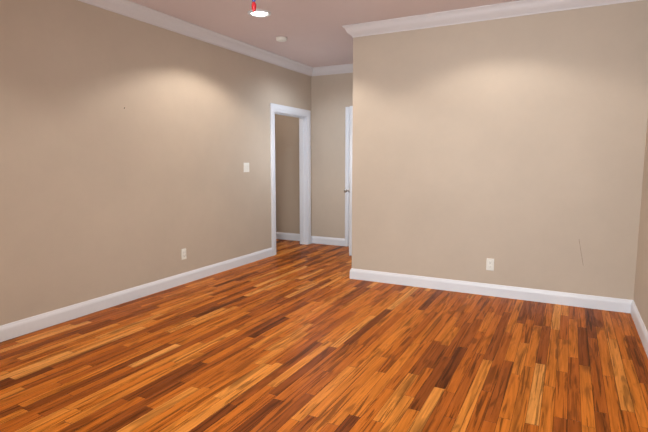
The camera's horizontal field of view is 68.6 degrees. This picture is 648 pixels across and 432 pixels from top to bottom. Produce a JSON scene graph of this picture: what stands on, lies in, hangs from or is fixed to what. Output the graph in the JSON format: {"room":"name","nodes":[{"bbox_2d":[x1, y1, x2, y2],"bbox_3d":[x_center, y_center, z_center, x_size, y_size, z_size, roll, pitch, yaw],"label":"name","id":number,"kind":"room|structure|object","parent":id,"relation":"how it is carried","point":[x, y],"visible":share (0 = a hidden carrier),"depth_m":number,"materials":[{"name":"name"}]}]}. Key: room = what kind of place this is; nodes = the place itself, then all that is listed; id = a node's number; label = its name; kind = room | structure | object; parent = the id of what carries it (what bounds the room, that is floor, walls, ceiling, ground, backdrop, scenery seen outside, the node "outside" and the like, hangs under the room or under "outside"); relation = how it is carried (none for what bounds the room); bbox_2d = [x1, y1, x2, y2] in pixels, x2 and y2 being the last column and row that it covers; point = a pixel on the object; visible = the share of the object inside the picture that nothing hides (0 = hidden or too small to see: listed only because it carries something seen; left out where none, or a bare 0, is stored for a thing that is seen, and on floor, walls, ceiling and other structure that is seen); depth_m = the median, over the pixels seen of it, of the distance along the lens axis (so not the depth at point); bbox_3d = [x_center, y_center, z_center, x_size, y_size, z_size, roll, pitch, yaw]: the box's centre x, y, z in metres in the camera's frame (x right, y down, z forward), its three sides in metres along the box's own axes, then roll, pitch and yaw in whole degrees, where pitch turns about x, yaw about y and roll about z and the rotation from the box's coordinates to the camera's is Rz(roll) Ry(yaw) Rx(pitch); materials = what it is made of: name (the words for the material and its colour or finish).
{"room":"empty bedroom","nodes":[
{"label":"empty bedroom","id":0,"kind":"room"},
{"bbox_2d":[0,0,311,325],"bbox_3d":[-1.819,-0.554,4.367,0.120,2.675,7.090,3,7,27],"label":"wall","id":1,"kind":"structure","parent":0,"point":[103,192],"depth_m":4.23,"materials":[{"name":"beige paint"}]},
{"bbox_2d":[0,247,272,341],"bbox_3d":[-2.020,0.779,3.981,0.016,0.115,5.710,3,7,27],"label":"baseboard","id":2,"kind":"structure","parent":1,"relation":"attached to","point":[11,330],"depth_m":4.26,"materials":[{"name":"white wood"}]},
{"bbox_2d":[181,248,186,259],"bbox_3d":[-1.474,0.401,5.007,0.010,0.116,0.070,3,7,27],"label":"outlet","id":3,"kind":"object","parent":1,"relation":"attached to","point":[183,253],"visible":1,"depth_m":5.00,"materials":[{"name":"white plastic"}]},
{"bbox_2d":[78,0,313,75],"bbox_3d":[-1.728,-1.823,4.173,0.085,0.110,6.850,3,7,27],"label":"crown molding","id":4,"kind":"structure","parent":1,"relation":"attached to","point":[133,10],"depth_m":4.89,"materials":[{"name":"white wood"}]},
{"bbox_2d":[243,163,248,171],"bbox_3d":[-0.959,-0.603,5.892,0.014,0.116,0.116,3,7,27],"label":"switch plate","id":5,"kind":"object","parent":1,"relation":"attached to","point":[246,167],"visible":1,"depth_m":5.88,"materials":[{"name":"white plastic"}]},
{"bbox_2d":[270,103,310,255],"bbox_3d":[-0.520,-0.533,6.901,0.160,2.050,1.090,3,7,27],"label":"door frame","id":6,"kind":"structure","parent":1,"relation":"attached to","point":[303,116],"depth_m":7.21,"materials":[{"name":"white wood"}]},
{"bbox_2d":[275,114,299,233],"bbox_3d":[-0.880,-0.962,7.883,1.460,2.675,0.120,3,7,27],"label":"wall","id":7,"kind":"structure","parent":0,"point":[287,174],"depth_m":7.69,"materials":[{"name":"paint"}]},
{"bbox_2d":[276,232,299,240],"bbox_3d":[-0.911,0.317,7.970,1.460,0.115,0.016,3,7,27],"label":"baseboard","id":8,"kind":"structure","parent":7,"relation":"attached to","point":[288,236],"depth_m":7.79,"materials":[{"name":"white wood"}]},
{"bbox_2d":[0,239,647,431],"bbox_3d":[-0.566,0.873,4.102,5.960,0.100,7.480,3,7,27],"label":"floor","id":9,"kind":"structure","parent":0,"point":[293,336],"depth_m":3.06,"materials":[{"name":"brown wood"}]},
{"bbox_2d":[129,0,518,67],"bbox_3d":[-0.566,-1.883,3.783,5.960,0.100,7.480,3,7,27],"label":"ceiling","id":10,"kind":"structure","parent":0,"point":[315,33],"depth_m":4.62,"materials":[{"name":"paint"}]},
{"bbox_2d":[247,9,270,16],"bbox_3d":[-0.610,-1.908,4.483,0.224,0.012,0.224,3,7,27],"label":"recessed light","id":11,"kind":"object","parent":10,"relation":"in","point":[260,13],"visible":0.96,"depth_m":4.48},
{"bbox_2d":[276,36,286,41],"bbox_3d":[-0.482,-1.997,5.380,0.128,0.041,0.128,3,7,27],"label":"smoke detector","id":12,"kind":"object","parent":10,"relation":"attached to","point":[281,39],"visible":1,"depth_m":5.34,"materials":[{"name":"white plastic"}]},
{"bbox_2d":[311,73,352,238],"bbox_3d":[0.496,-0.868,7.076,1.490,2.675,0.120,3,7,27],"label":"wall","id":13,"kind":"structure","parent":0,"point":[331,97],"depth_m":7.22,"materials":[{"name":"beige paint"}]},
{"bbox_2d":[311,236,344,245],"bbox_3d":[0.053,0.388,7.356,0.580,0.115,0.050,3,7,27],"label":"baseboard","id":14,"kind":"structure","parent":13,"relation":"attached to","point":[328,240],"depth_m":7.36,"materials":[{"name":"white wood"}]},
{"bbox_2d":[314,64,352,75],"bbox_3d":[0.440,-2.132,6.843,1.290,0.110,0.085,3,7,27],"label":"crown molding","id":15,"kind":"structure","parent":13,"relation":"attached to","point":[345,68],"depth_m":6.99,"materials":[{"name":"white wood"}]},
{"bbox_2d":[345,107,349,245],"bbox_3d":[0.727,-0.558,6.981,0.860,2.080,0.140,3,7,27],"label":"door frame","id":16,"kind":"structure","parent":13,"relation":"attached to","point":[347,109],"depth_m":7.10,"materials":[{"name":"white wood"}]},
{"bbox_2d":[344,106,352,255],"bbox_3d":[0.397,-0.495,6.711,0.380,2.001,0.665,3,7,27],"label":"end door","id":17,"kind":"structure","parent":13,"relation":"in","point":[350,172],"depth_m":6.41,"materials":[{"name":"white wood"}]},
{"bbox_2d":[352,0,647,299],"bbox_3d":[1.962,-0.664,5.317,2.740,2.675,1.920,3,7,27],"label":"wall","id":18,"kind":"structure","parent":0,"point":[513,148],"depth_m":4.38,"materials":[{"name":"beige paint"}]},
{"bbox_2d":[350,268,627,312],"bbox_3d":[1.444,0.702,4.648,2.606,0.115,0.016,3,7,27],"label":"baseboard","id":19,"kind":"structure","parent":18,"relation":"attached to","point":[520,293],"depth_m":4.53,"materials":[{"name":"white wood"}]},
{"bbox_2d":[486,258,493,270],"bbox_3d":[1.590,0.464,4.548,0.070,0.116,0.010,3,7,27],"label":"outlet","id":20,"kind":"object","parent":18,"relation":"attached to","point":[489,263],"visible":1,"depth_m":4.55,"materials":[{"name":"white plastic"}]},
{"bbox_2d":[342,0,641,37],"bbox_3d":[1.370,-1.844,4.352,2.615,0.110,0.085,3,7,27],"label":"crown molding","id":21,"kind":"structure","parent":18,"relation":"attached to","point":[521,7],"depth_m":4.36,"materials":[{"name":"white wood"}]},
{"bbox_2d":[634,118,647,330],"bbox_3d":[1.498,-0.233,1.591,0.120,2.675,5.170,3,7,27],"label":"wall","id":22,"kind":"structure","parent":0,"point":[641,290],"depth_m":3.72,"materials":[{"name":"beige paint"}]},
{"bbox_2d":[628,299,647,356],"bbox_3d":[1.466,1.029,1.823,0.016,0.115,5.050,3,7,27],"label":"baseboard","id":23,"kind":"structure","parent":22,"relation":"attached to","point":[640,326],"depth_m":3.58,"materials":[{"name":"white wood"}]}
]}

